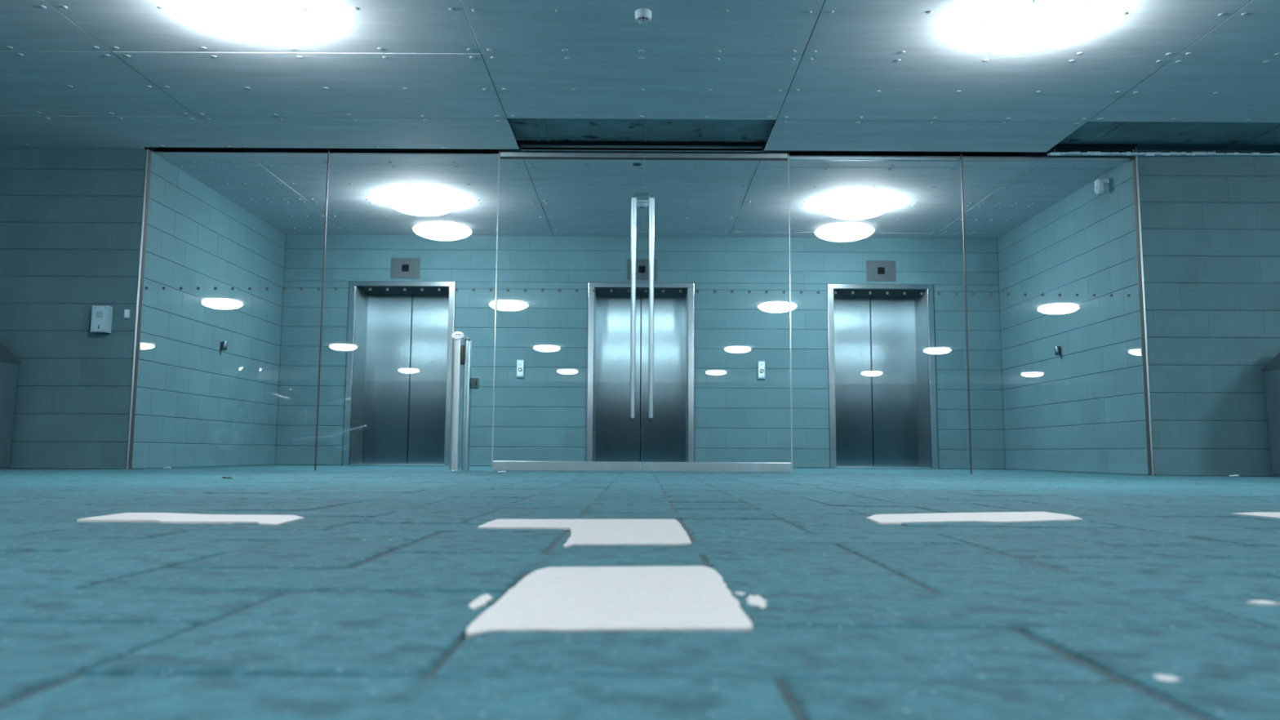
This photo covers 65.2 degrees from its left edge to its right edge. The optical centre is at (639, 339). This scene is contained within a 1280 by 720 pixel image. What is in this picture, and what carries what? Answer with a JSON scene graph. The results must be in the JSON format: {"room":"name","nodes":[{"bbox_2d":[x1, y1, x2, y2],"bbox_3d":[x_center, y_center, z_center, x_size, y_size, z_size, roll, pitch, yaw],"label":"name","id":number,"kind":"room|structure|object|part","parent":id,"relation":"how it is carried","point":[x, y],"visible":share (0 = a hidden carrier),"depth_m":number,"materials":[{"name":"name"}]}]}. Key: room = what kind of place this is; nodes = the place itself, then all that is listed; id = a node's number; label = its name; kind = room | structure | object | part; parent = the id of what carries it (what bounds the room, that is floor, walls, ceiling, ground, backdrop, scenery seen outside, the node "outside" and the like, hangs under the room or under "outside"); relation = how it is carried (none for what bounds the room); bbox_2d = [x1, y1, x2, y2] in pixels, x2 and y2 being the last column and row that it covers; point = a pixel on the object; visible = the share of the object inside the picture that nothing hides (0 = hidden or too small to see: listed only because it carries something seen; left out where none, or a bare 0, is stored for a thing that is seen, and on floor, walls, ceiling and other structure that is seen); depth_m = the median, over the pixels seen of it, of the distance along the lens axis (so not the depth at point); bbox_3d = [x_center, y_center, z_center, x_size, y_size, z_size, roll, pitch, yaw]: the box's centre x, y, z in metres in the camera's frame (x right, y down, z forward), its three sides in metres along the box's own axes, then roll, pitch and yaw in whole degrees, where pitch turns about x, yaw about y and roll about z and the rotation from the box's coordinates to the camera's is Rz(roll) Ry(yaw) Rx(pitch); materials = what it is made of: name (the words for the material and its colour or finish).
{"room":"elevator lobby","nodes":[
{"label":"elevator lobby","id":0,"kind":"room"},
{"bbox_2d":[0,146,146,469],"bbox_3d":[-9.748,-0.383,8.357,11.278,2.832,0.330,0,-6,0],"label":"wall","id":1,"kind":"structure","parent":0,"point":[71,220],"depth_m":8.19,"materials":[{"name":"teal tile"}]},
{"bbox_2d":[8,466,124,469],"bbox_3d":[-6.063,1.019,8.026,3.866,0.016,0.018,0,-6,0],"label":"baseboard","id":2,"kind":"structure","parent":1,"relation":"attached to","point":[10,467],"depth_m":8.02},
{"bbox_2d":[90,305,112,333],"bbox_3d":[-4.367,-0.165,8.123,0.127,0.220,0.080,0,-6,0],"label":"intercom","id":3,"kind":"object","parent":1,"relation":"attached to","point":[101,316],"visible":1,"depth_m":8.09,"materials":[{"name":"paint"}]},
{"bbox_3d":[-4.367,-0.113,8.081,0.100,0.052,0.003,0,-6,0],"label":"key plate","id":4,"kind":"part","parent":3,"relation":"part of","materials":[{"name":"paint"}]},
{"bbox_2d":[96,313,102,316],"bbox_3d":[-4.367,-0.203,8.091,0.051,0.049,0.001,0,-6,0],"label":"speaker grille","id":5,"kind":"object","parent":3,"relation":"attached to","point":[97,314],"depth_m":8.09,"materials":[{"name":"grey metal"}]},
{"bbox_2d":[124,309,129,318],"bbox_3d":[-4.181,-0.211,8.159,0.044,0.072,0.018,0,-6,0],"label":"wall switch","id":6,"kind":"object","parent":1,"relation":"attached to","point":[126,312],"visible":1,"depth_m":8.15,"materials":[{"name":"paint"}]},
{"bbox_2d":[145,148,329,470],"bbox_3d":[-3.341,-0.290,8.207,1.484,2.690,0.018,0,-6,0],"label":"window","id":7,"kind":"structure","parent":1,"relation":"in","point":[328,154],"depth_m":8.21,"materials":[{"name":"clear glass"}]},
{"bbox_2d":[131,146,285,469],"bbox_3d":[-4.089,-0.183,9.811,0.007,2.832,3.188,0,-6,0],"label":"wall","id":8,"kind":"structure","parent":0,"point":[198,403],"depth_m":9.40,"materials":[{"name":"teal tile"}]},
{"bbox_2d":[219,341,226,351],"bbox_3d":[-4.058,0.061,9.762,0.059,0.090,0.060,0,-6,0],"label":"wall bracket","id":9,"kind":"object","parent":8,"relation":"attached to","point":[223,344],"visible":1,"depth_m":9.74,"materials":[{"name":"silver metal"}]},
{"bbox_2d":[0,464,1279,719],"bbox_3d":[-0.003,-0.203,-3.178,30.800,0.023,30.400,0,-6,0],"label":"floor","id":10,"kind":"structure","parent":0,"point":[356,607],"depth_m":1.04,"materials":[{"name":"tile"}]},
{"bbox_2d":[0,342,21,468],"bbox_3d":[-5.255,0.454,7.781,0.524,1.092,0.524,0,-6,0],"label":"litter bin","id":11,"kind":"object","parent":10,"relation":"on","point":[9,363],"visible":0.94,"depth_m":7.92,"materials":[{"name":"metal"}]},
{"bbox_3d":[-5.252,0.038,7.828,0.524,0.254,0.524,0,-6,0],"label":"lid","id":12,"kind":"part","parent":11,"relation":"part of","materials":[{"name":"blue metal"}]},
{"bbox_2d":[125,146,151,469],"bbox_3d":[-4.098,-0.301,8.194,0.022,2.700,0.052,0,-6,0],"label":"post","id":13,"kind":"object","parent":10,"relation":"on","point":[148,149],"visible":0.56,"depth_m":8.18,"materials":[{"name":"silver metal"}]},
{"bbox_2d":[76,512,304,524],"bbox_3d":[-0.972,0.395,2.206,0.526,0.005,0.274,-1,-7,10],"label":"painted mark","id":14,"kind":"object","parent":10,"relation":"on","point":[161,517],"visible":0.91,"depth_m":2.17,"materials":[{"name":"white paint"}]},
{"bbox_2d":[342,280,456,466],"bbox_3d":[-2.722,0.375,11.621,1.240,2.150,0.584,0,-6,0],"label":"elevator","id":15,"kind":"object","parent":10,"relation":"on","point":[399,360],"visible":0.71,"depth_m":11.80,"materials":[{"name":"metal"}]},
{"bbox_3d":[-3.024,0.420,11.867,0.596,2.088,0.035,0,-6,0],"label":"door panel","id":16,"kind":"part","parent":15,"relation":"part of","materials":[{"name":"metal"}]},
{"bbox_3d":[-2.729,1.434,11.482,1.070,0.014,0.500,0,-6,0],"label":"sill","id":17,"kind":"part","parent":15,"relation":"part of","materials":[{"name":"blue metal"}]},
{"bbox_3d":[-2.420,0.424,11.866,0.596,2.088,0.035,0,-6,0],"label":"door panel","id":18,"kind":"part","parent":15,"relation":"part of","materials":[{"name":"metal"}]},
{"bbox_2d":[334,149,499,471],"bbox_3d":[-1.889,-0.283,8.205,1.422,2.686,0.015,0,-6,0],"label":"window","id":19,"kind":"structure","parent":10,"relation":"on","point":[335,288],"depth_m":8.21,"materials":[{"name":"clear glass"}]},
{"bbox_2d":[447,331,465,471],"bbox_3d":[-1.459,0.486,7.956,0.112,1.115,0.104,0,-6,0],"label":"post","id":20,"kind":"object","parent":10,"relation":"on","point":[458,349],"visible":0.99,"depth_m":7.93,"materials":[{"name":"silver metal"}]},
{"bbox_2d":[460,337,479,471],"bbox_3d":[-1.403,0.532,8.283,0.132,1.098,0.068,0,-6,0],"label":"post","id":21,"kind":"object","parent":10,"relation":"on","point":[468,383],"visible":1,"depth_m":8.26,"materials":[{"name":"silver metal"}]},
{"bbox_2d":[468,594,492,610],"bbox_3d":[-0.159,0.263,1.001,0.015,0.002,0.102,0,-7,3],"label":"paint splash","id":22,"kind":"object","parent":10,"relation":"on","point":[482,600],"visible":1,"depth_m":0.99,"materials":[{"name":"white paint"}]},
{"bbox_2d":[477,519,691,547],"bbox_3d":[-0.118,0.367,1.918,0.410,0.005,0.677,0,-6,0],"label":"painted mark","id":23,"kind":"object","parent":10,"relation":"on","point":[584,531],"visible":0.97,"depth_m":1.95,"materials":[{"name":"white paint"}]},
{"bbox_2d":[466,565,752,638],"bbox_3d":[-0.024,0.270,1.063,0.243,0.005,0.504,0,-6,0],"label":"painted mark","id":24,"kind":"object","parent":10,"relation":"on","point":[656,598],"visible":1,"depth_m":0.98,"materials":[{"name":"white paint"}]},
{"bbox_2d":[586,282,694,466],"bbox_3d":[0.009,0.391,11.617,1.240,2.150,0.584,0,-6,0],"label":"elevator","id":25,"kind":"object","parent":10,"relation":"on","point":[611,435],"visible":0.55,"depth_m":11.81,"materials":[{"name":"metal"}]},
{"bbox_3d":[-0.293,0.436,11.864,0.596,2.088,0.035,0,-6,0],"label":"door panel","id":26,"kind":"part","parent":25,"relation":"part of","materials":[{"name":"metal"}]},
{"bbox_3d":[0.311,0.440,11.863,0.596,2.088,0.035,0,-6,0],"label":"door panel","id":27,"kind":"part","parent":25,"relation":"part of","materials":[{"name":"metal"}]},
{"bbox_2d":[734,591,746,595],"bbox_3d":[0.107,0.272,1.067,0.012,0.002,0.023,0,-6,0],"label":"paint splash","id":28,"kind":"object","parent":10,"relation":"on","point":[740,593],"visible":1,"depth_m":1.07,"materials":[{"name":"white paint"}]},
{"bbox_2d":[745,595,767,608],"bbox_3d":[0.118,0.266,1.011,0.022,0.002,0.094,0,-6,0],"label":"paint splash","id":29,"kind":"object","parent":10,"relation":"on","point":[757,600],"visible":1,"depth_m":1.01,"materials":[{"name":"white paint"}]},
{"bbox_2d":[787,151,957,473],"bbox_3d":[1.946,-0.260,8.200,1.440,2.686,0.015,0,-6,0],"label":"window","id":30,"kind":"structure","parent":10,"relation":"on","point":[801,291],"depth_m":8.21,"materials":[{"name":"clear glass"}]},
{"bbox_2d":[826,283,937,468],"bbox_3d":[2.741,0.407,11.614,1.240,2.150,0.584,0,-6,0],"label":"elevator","id":31,"kind":"object","parent":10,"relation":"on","point":[882,412],"visible":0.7,"depth_m":11.80,"materials":[{"name":"metal"}]},
{"bbox_3d":[2.438,0.453,11.860,0.596,2.088,0.035,0,-6,0],"label":"door panel","id":32,"kind":"part","parent":31,"relation":"part of","materials":[{"name":"metal"}]},
{"bbox_3d":[2.734,1.466,11.475,1.070,0.014,0.500,0,-6,0],"label":"sill","id":33,"kind":"part","parent":31,"relation":"part of","materials":[{"name":"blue metal"}]},
{"bbox_3d":[3.043,0.456,11.859,0.596,2.088,0.035,0,-6,0],"label":"door panel","id":34,"kind":"part","parent":31,"relation":"part of","materials":[{"name":"metal"}]},
{"bbox_2d":[866,511,1082,524],"bbox_3d":[0.798,0.427,2.399,0.678,0.005,0.313,3,-7,-22],"label":"painted mark","id":35,"kind":"object","parent":10,"relation":"on","point":[994,517],"visible":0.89,"depth_m":2.37,"materials":[{"name":"white paint"}]},
{"bbox_2d":[1132,147,1154,475],"bbox_3d":[4.109,-0.252,8.184,0.022,2.700,0.052,0,-6,0],"label":"post","id":36,"kind":"object","parent":10,"relation":"on","point":[1135,158],"visible":0.89,"depth_m":8.17,"materials":[{"name":"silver metal"}]},
{"bbox_2d":[1152,674,1181,681],"bbox_3d":[0.353,0.228,0.672,0.017,0.002,0.016,-6,-9,43],"label":"paint splash","id":37,"kind":"object","parent":10,"relation":"on","point":[1169,678],"visible":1,"depth_m":0.67,"materials":[{"name":"white paint"}]},
{"bbox_2d":[1232,511,1279,518],"bbox_3d":[1.805,0.446,2.506,0.511,0.005,0.374,0,-6,0],"label":"painted mark","id":38,"kind":"object","parent":10,"relation":"on","point":[1267,514],"visible":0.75,"depth_m":2.60,"materials":[{"name":"white paint"}]},
{"bbox_2d":[1247,600,1279,604],"bbox_3d":[0.638,0.271,1.030,0.029,0.002,0.024,0,-6,0],"label":"paint splash","id":39,"kind":"object","parent":10,"relation":"on","point":[1253,602],"visible":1,"depth_m":1.02,"materials":[{"name":"white paint"}]},
{"bbox_2d":[1261,352,1279,476],"bbox_3d":[5.262,0.517,7.767,0.524,1.092,0.524,0,-6,0],"label":"litter bin","id":40,"kind":"object","parent":10,"relation":"on","point":[1272,371],"visible":1,"depth_m":7.92,"materials":[{"name":"metal"}]},
{"bbox_3d":[5.265,0.101,7.814,0.524,0.254,0.524,0,-6,0],"label":"lid","id":41,"kind":"part","parent":40,"relation":"part of","materials":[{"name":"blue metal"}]},
{"bbox_2d":[0,0,1279,238],"bbox_3d":[0.013,-2.870,-3.227,30.795,0.019,29.695,0,-6,0],"label":"ceiling","id":42,"kind":"structure","parent":0,"point":[870,75],"depth_m":7.01,"materials":[{"name":"grey"}]},
{"bbox_3d":[-4.466,-1.889,5.657,2.305,0.012,1.245,0,-6,0],"label":"panel","id":43,"kind":"part","parent":42,"relation":"part of","materials":[{"name":"teal metal"}]},
{"bbox_3d":[-9.745,-1.619,8.309,11.265,0.012,0.100,0,-6,0],"label":"panel","id":44,"kind":"part","parent":42,"relation":"part of","materials":[{"name":"metal"}]},
{"bbox_3d":[-4.466,-1.749,6.883,2.305,0.012,1.213,0,-6,0],"label":"panel","id":45,"kind":"part","parent":42,"relation":"part of","materials":[{"name":"metal"}]},
{"bbox_3d":[-4.465,-1.636,7.869,2.305,0.012,0.762,0,-6,0],"label":"panel","id":46,"kind":"part","parent":42,"relation":"part of","materials":[{"name":"teal metal"}]},
{"bbox_3d":[-3.700,-1.554,8.557,0.775,0.012,0.305,0,-6,0],"label":"panel","id":47,"kind":"part","parent":42,"relation":"part of","materials":[{"name":"metal"}]},
{"bbox_3d":[-3.699,-1.463,9.343,0.775,0.012,1.267,0,-6,0],"label":"panel","id":48,"kind":"part","parent":42,"relation":"part of","materials":[{"name":"metal"}]},
{"bbox_2d":[190,0,312,44],"bbox_3d":[-2.182,-1.800,5.640,0.644,0.139,0.642,0,-6,0],"label":"ceiling light","id":49,"kind":"object","parent":42,"relation":"attached to","point":[253,21],"visible":1,"depth_m":5.53,"materials":[{"name":"white plastic"}]},
{"bbox_3d":[-2.154,-1.876,5.654,2.310,0.012,1.245,0,-6,0],"label":"panel","id":50,"kind":"part","parent":42,"relation":"part of","materials":[{"name":"metal"}]},
{"bbox_3d":[-3.698,-1.318,10.620,0.775,0.012,1.293,0,-6,0],"label":"panel","id":51,"kind":"part","parent":42,"relation":"part of","materials":[{"name":"metal"}]},
{"bbox_3d":[-2.153,-1.734,6.880,2.310,0.012,1.213,0,-6,0],"label":"panel","id":52,"kind":"part","parent":42,"relation":"part of","materials":[{"name":"teal metal"}]},
{"bbox_3d":[-3.698,-1.230,11.399,0.775,0.012,0.265,0,-6,0],"label":"panel","id":53,"kind":"part","parent":42,"relation":"part of","materials":[{"name":"teal metal"}]},
{"bbox_3d":[-2.153,-1.622,7.866,2.310,0.012,0.762,0,-6,0],"label":"panel","id":54,"kind":"part","parent":42,"relation":"part of","materials":[{"name":"metal"}]},
{"bbox_3d":[-2.152,-1.545,8.555,2.310,0.012,0.305,0,-6,0],"label":"panel","id":55,"kind":"part","parent":42,"relation":"part of","materials":[{"name":"grey metal"}]},
{"bbox_3d":[-2.152,-1.456,9.341,2.310,0.012,1.267,0,-6,0],"label":"panel","id":56,"kind":"part","parent":42,"relation":"part of","materials":[{"name":"metal"}]},
{"bbox_2d":[388,192,455,216],"bbox_3d":[-2.149,-1.317,9.883,0.644,0.139,0.642,6,-9,-42],"label":"ceiling light","id":57,"kind":"object","parent":42,"relation":"attached to","point":[422,204],"visible":1,"depth_m":9.70,"materials":[{"name":"white plastic"}]},
{"bbox_3d":[-2.149,-1.382,9.890,0.528,0.008,0.528,6,-9,-42],"label":"plate","id":58,"kind":"part","parent":57,"relation":"part of","materials":[{"name":"white plastic"}]},
{"bbox_3d":[-2.151,-1.309,10.618,2.310,0.012,1.293,0,-6,0],"label":"panel","id":59,"kind":"part","parent":42,"relation":"part of","materials":[{"name":"metal"}]},
{"bbox_3d":[-2.151,-1.222,11.397,2.310,0.012,0.265,0,-6,0],"label":"panel","id":60,"kind":"part","parent":42,"relation":"part of","materials":[{"name":"metal"}]},
{"bbox_2d":[632,163,641,166],"bbox_3d":[-0.025,-1.508,8.645,0.082,0.013,0.082,0,-6,0],"label":"ceiling sensor","id":61,"kind":"object","parent":42,"relation":"attached to","point":[633,164],"visible":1,"depth_m":8.63,"materials":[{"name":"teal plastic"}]},
{"bbox_3d":[0.015,-1.208,11.394,2.010,0.012,0.265,0,-6,0],"label":"panel","id":62,"kind":"part","parent":42,"relation":"part of","materials":[{"name":"metal"}]},
{"bbox_3d":[0.014,-1.297,10.615,2.010,0.012,1.293,0,-6,0],"label":"panel","id":63,"kind":"part","parent":42,"relation":"part of","materials":[{"name":"teal metal"}]},
{"bbox_3d":[0.013,-1.531,8.552,2.010,0.012,0.305,0,-6,0],"label":"panel","id":64,"kind":"part","parent":42,"relation":"part of","materials":[{"name":"metal"}]},
{"bbox_2d":[520,144,762,151],"bbox_3d":[0.015,-1.577,8.263,1.990,0.042,0.025,0,-6,0],"label":"trim","id":65,"kind":"structure","parent":42,"relation":"attached to","point":[523,148],"depth_m":8.25,"materials":[{"name":"black metal"}]},
{"bbox_3d":[0.013,-1.443,9.338,2.010,0.012,1.267,0,-6,0],"label":"panel","id":66,"kind":"part","parent":42,"relation":"part of","materials":[{"name":"grey metal"}]},
{"bbox_2d":[634,194,649,208],"bbox_3d":[0.018,-1.333,9.652,0.152,0.133,0.145,0,-6,0],"label":"detector","id":67,"kind":"object","parent":42,"relation":"attached to","point":[640,203],"visible":0.77,"depth_m":9.61,"materials":[{"name":"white plastic"}]},
{"bbox_3d":[0.012,-1.722,6.877,2.010,0.012,1.213,0,-6,0],"label":"panel","id":68,"kind":"part","parent":42,"relation":"part of","materials":[{"name":"teal metal"}]},
{"bbox_3d":[0.011,-1.861,5.651,2.010,0.012,1.245,0,-6,0],"label":"panel","id":69,"kind":"part","parent":42,"relation":"part of","materials":[{"name":"metal"}]},
{"bbox_2d":[635,8,651,24],"bbox_3d":[0.018,-1.820,5.661,0.095,0.069,0.095,0,-6,0],"label":"smoke detector","id":70,"kind":"object","parent":42,"relation":"attached to","point":[642,15],"visible":1,"depth_m":5.63,"materials":[{"name":"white plastic"}]},
{"bbox_2d":[636,17,649,24],"bbox_3d":[0.018,-1.797,5.659,0.077,0.024,0.074,0,-6,0],"label":"grille","id":71,"kind":"object","parent":70,"relation":"attached to","point":[642,20],"depth_m":5.64,"materials":[{"name":"blue plastic"}]},
{"bbox_3d":[2.184,-1.194,11.391,2.320,0.012,0.265,0,-6,0],"label":"panel","id":72,"kind":"part","parent":42,"relation":"part of","materials":[{"name":"metal"}]},
{"bbox_3d":[2.184,-1.284,10.612,2.320,0.012,1.293,0,-6,0],"label":"panel","id":73,"kind":"part","parent":42,"relation":"part of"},
{"bbox_2d":[822,196,889,219],"bbox_3d":[2.141,-1.286,9.927,0.642,0.139,0.644,-3,-7,26],"label":"ceiling light","id":74,"kind":"object","parent":42,"relation":"attached to","point":[851,207],"visible":1,"depth_m":9.74,"materials":[{"name":"white plastic"}]},
{"bbox_3d":[2.183,-1.429,9.335,2.320,0.012,1.267,0,-6,0],"label":"panel","id":75,"kind":"part","parent":42,"relation":"part of","materials":[{"name":"grey metal"}]},
{"bbox_3d":[2.183,-1.519,8.550,2.320,0.012,0.305,0,-6,0],"label":"panel","id":76,"kind":"part","parent":42,"relation":"part of","materials":[{"name":"grey metal"}]},
{"bbox_3d":[2.182,-1.598,7.861,2.320,0.012,0.762,0,-6,0],"label":"panel","id":77,"kind":"part","parent":42,"relation":"part of","materials":[{"name":"grey metal"}]},
{"bbox_3d":[3.733,-1.185,11.389,0.768,0.012,0.265,0,-6,0],"label":"panel","id":78,"kind":"part","parent":42,"relation":"part of","materials":[{"name":"teal metal"}]},
{"bbox_3d":[2.182,-1.709,6.874,2.320,0.012,1.213,0,-6,0],"label":"panel","id":79,"kind":"part","parent":42,"relation":"part of","materials":[{"name":"metal"}]},
{"bbox_3d":[3.733,-1.274,10.610,0.768,0.012,1.293,0,-6,0],"label":"panel","id":80,"kind":"part","parent":42,"relation":"part of","materials":[{"name":"teal metal"}]},
{"bbox_3d":[2.181,-1.848,5.648,2.320,0.012,1.245,0,-6,0],"label":"panel","id":81,"kind":"part","parent":42,"relation":"part of","materials":[{"name":"metal"}]},
{"bbox_2d":[973,0,1095,52],"bbox_3d":[2.238,-1.767,5.694,0.644,0.139,0.642,3,-7,-21],"label":"ceiling light","id":82,"kind":"object","parent":42,"relation":"attached to","point":[1023,25],"visible":1,"depth_m":5.55,"materials":[{"name":"white plastic"}]},
{"bbox_3d":[3.732,-1.419,9.333,0.768,0.012,1.267,0,-6,0],"label":"panel","id":83,"kind":"part","parent":42,"relation":"part of","materials":[{"name":"grey metal"}]},
{"bbox_3d":[3.732,-1.510,8.547,0.768,0.012,0.305,0,-6,0],"label":"panel","id":84,"kind":"part","parent":42,"relation":"part of","materials":[{"name":"metal"}]},
{"bbox_3d":[4.502,-1.696,6.871,2.310,0.012,1.213,0,-6,0],"label":"panel","id":85,"kind":"part","parent":42,"relation":"part of","materials":[{"name":"metal"}]},
{"bbox_3d":[4.501,-1.834,5.645,2.310,0.012,1.245,0,-6,0],"label":"panel","id":86,"kind":"part","parent":42,"relation":"part of","materials":[{"name":"metal"}]},
{"bbox_2d":[275,228,1004,469],"bbox_3d":[0.009,0.022,11.393,8.188,2.832,0.007,0,-6,0],"label":"wall","id":87,"kind":"structure","parent":0,"point":[540,415],"depth_m":11.40,"materials":[{"name":"teal tile"}]},
{"bbox_2d":[390,257,420,279],"bbox_3d":[-2.690,-0.819,11.483,0.336,0.244,0.010,0,-6,0],"label":"indicator","id":88,"kind":"object","parent":87,"relation":"attached to","point":[401,268],"visible":1,"depth_m":11.48,"materials":[{"name":"grey metal"}]},
{"bbox_2d":[515,360,524,377],"bbox_3d":[-1.357,0.328,11.340,0.084,0.200,0.033,0,-6,0],"label":"panel","id":89,"kind":"object","parent":87,"relation":"attached to","point":[520,363],"visible":1,"depth_m":11.33,"materials":[{"name":"paint"}]},
{"bbox_2d":[626,258,656,279],"bbox_3d":[0.023,-0.803,11.480,0.336,0.244,0.010,0,-6,0],"label":"indicator","id":90,"kind":"object","parent":87,"relation":"attached to","point":[642,264],"visible":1,"depth_m":11.48,"materials":[{"name":"grey metal"}]},
{"bbox_2d":[757,360,764,378],"bbox_3d":[1.376,0.344,11.336,0.084,0.200,0.033,0,-6,0],"label":"panel","id":91,"kind":"object","parent":87,"relation":"attached to","point":[761,365],"visible":1,"depth_m":11.33,"materials":[{"name":"paint"}]},
{"bbox_2d":[866,260,896,281],"bbox_3d":[2.764,-0.787,11.476,0.336,0.244,0.010,0,-6,0],"label":"indicator","id":92,"kind":"object","parent":87,"relation":"attached to","point":[876,270],"visible":1,"depth_m":11.47,"materials":[{"name":"grey metal"}]},
{"bbox_2d":[164,1,1279,239],"bbox_3d":[0.015,-3.078,-2.901,31.200,0.307,30.700,0,-6,0],"label":"ceiling slab","id":93,"kind":"structure","parent":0,"point":[524,130],"depth_m":8.13,"materials":[{"name":"concrete"}]},
{"bbox_2d":[997,151,1148,475],"bbox_3d":[4.105,-0.134,9.801,0.007,2.832,3.188,0,-6,0],"label":"wall","id":94,"kind":"structure","parent":0,"point":[1082,409],"depth_m":9.41,"materials":[{"name":"teal tile"}]},
{"bbox_2d":[1054,346,1062,355],"bbox_3d":[4.071,0.110,9.752,0.059,0.090,0.060,0,-6,0],"label":"wall bracket","id":95,"kind":"object","parent":94,"relation":"attached to","point":[1058,349],"visible":1,"depth_m":9.73,"materials":[{"name":"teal metal"}]},
{"bbox_2d":[1094,178,1109,194],"bbox_3d":[4.048,-1.343,8.775,0.119,0.130,0.068,0,-6,0],"label":"detector","id":96,"kind":"object","parent":94,"relation":"attached to","point":[1100,184],"visible":1,"depth_m":8.75,"materials":[{"name":"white plastic"}]},
{"bbox_2d":[1135,143,1279,475],"bbox_3d":[9.767,-0.267,8.332,11.290,2.832,0.330,0,-6,0],"label":"wall","id":97,"kind":"structure","parent":0,"point":[1211,225],"depth_m":8.18,"materials":[{"name":"tile"}]},
{"bbox_2d":[516,142,1137,152],"bbox_3d":[0.015,-1.615,8.355,8.248,0.042,0.056,0,-6,0],"label":"trim","id":98,"kind":"structure","parent":97,"relation":"attached to","point":[1121,148],"depth_m":8.33,"materials":[{"name":"grey metal"}]},
{"bbox_2d":[493,147,643,471],"bbox_3d":[-0.575,-0.273,8.203,1.193,2.678,0.170,0,-6,0],"label":"door","id":99,"kind":"structure","parent":98,"relation":"attached to","point":[615,466],"depth_m":8.11,"materials":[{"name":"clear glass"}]},
{"bbox_3d":[-0.583,1.018,8.056,1.193,0.078,0.044,0,-6,0],"label":"rail","id":100,"kind":"part","parent":99,"relation":"part of","materials":[{"name":"silver metal"}]},
{"bbox_3d":[-0.567,-1.555,8.349,1.193,0.078,0.044,0,-6,0],"label":"rail","id":101,"kind":"part","parent":99,"relation":"part of","materials":[{"name":"silver metal"}]},
{"bbox_3d":[-0.055,-0.268,8.136,0.038,1.801,0.038,0,-6,0],"label":"pull handle","id":102,"kind":"part","parent":99,"relation":"part of","materials":[{"name":"silver metal"}]},
{"bbox_3d":[-0.055,-0.253,8.267,0.038,1.801,0.038,0,-6,0],"label":"pull handle","id":103,"kind":"part","parent":99,"relation":"part of","materials":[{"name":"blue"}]},
{"bbox_2d":[642,148,791,472],"bbox_3d":[0.623,-0.266,8.201,1.194,2.678,0.170,0,-6,0],"label":"door","id":104,"kind":"structure","parent":98,"relation":"attached to","point":[766,155],"depth_m":8.10,"materials":[{"name":"clear glass"}]},
{"bbox_3d":[0.093,-0.252,8.267,0.038,1.801,0.038,0,-6,0],"label":"pull handle","id":105,"kind":"part","parent":104,"relation":"part of","materials":[{"name":"silver metal"}]},
{"bbox_3d":[0.093,-0.267,8.135,0.038,1.801,0.038,0,-6,0],"label":"pull handle","id":106,"kind":"part","parent":104,"relation":"part of","materials":[{"name":"silver metal"}]},
{"bbox_3d":[0.631,-1.548,8.347,1.194,0.078,0.044,0,-6,0],"label":"rail","id":107,"kind":"part","parent":104,"relation":"part of","materials":[{"name":"silver metal"}]},
{"bbox_3d":[0.615,1.026,8.054,1.194,0.078,0.044,0,-6,0],"label":"rail","id":108,"kind":"part","parent":104,"relation":"part of","materials":[{"name":"silver metal"}]},
{"bbox_2d":[789,155,1131,162],"bbox_3d":[2.672,-1.510,8.378,2.864,0.030,0.028,0,-6,0],"label":"trim","id":109,"kind":"structure","parent":97,"relation":"attached to","point":[791,157],"depth_m":8.36,"materials":[{"name":"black metal"}]},
{"bbox_2d":[960,151,1130,475],"bbox_3d":[3.381,-0.250,8.198,1.430,2.690,0.018,0,-6,0],"label":"window","id":110,"kind":"structure","parent":97,"relation":"in","point":[961,153],"depth_m":8.20,"materials":[{"name":"clear glass"}]},
{"bbox_2d":[1047,149,1279,156],"bbox_3d":[5.700,-1.531,8.284,4.640,0.051,0.056,0,-6,0],"label":"trim","id":111,"kind":"structure","parent":97,"relation":"attached to","point":[1075,153],"depth_m":8.26,"materials":[{"name":"paint"}]},
{"bbox_2d":[1155,473,1272,475],"bbox_3d":[6.065,1.091,8.010,3.878,0.016,0.018,0,-6,0],"label":"baseboard","id":112,"kind":"structure","parent":97,"relation":"attached to","point":[1156,474],"depth_m":8.00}
]}

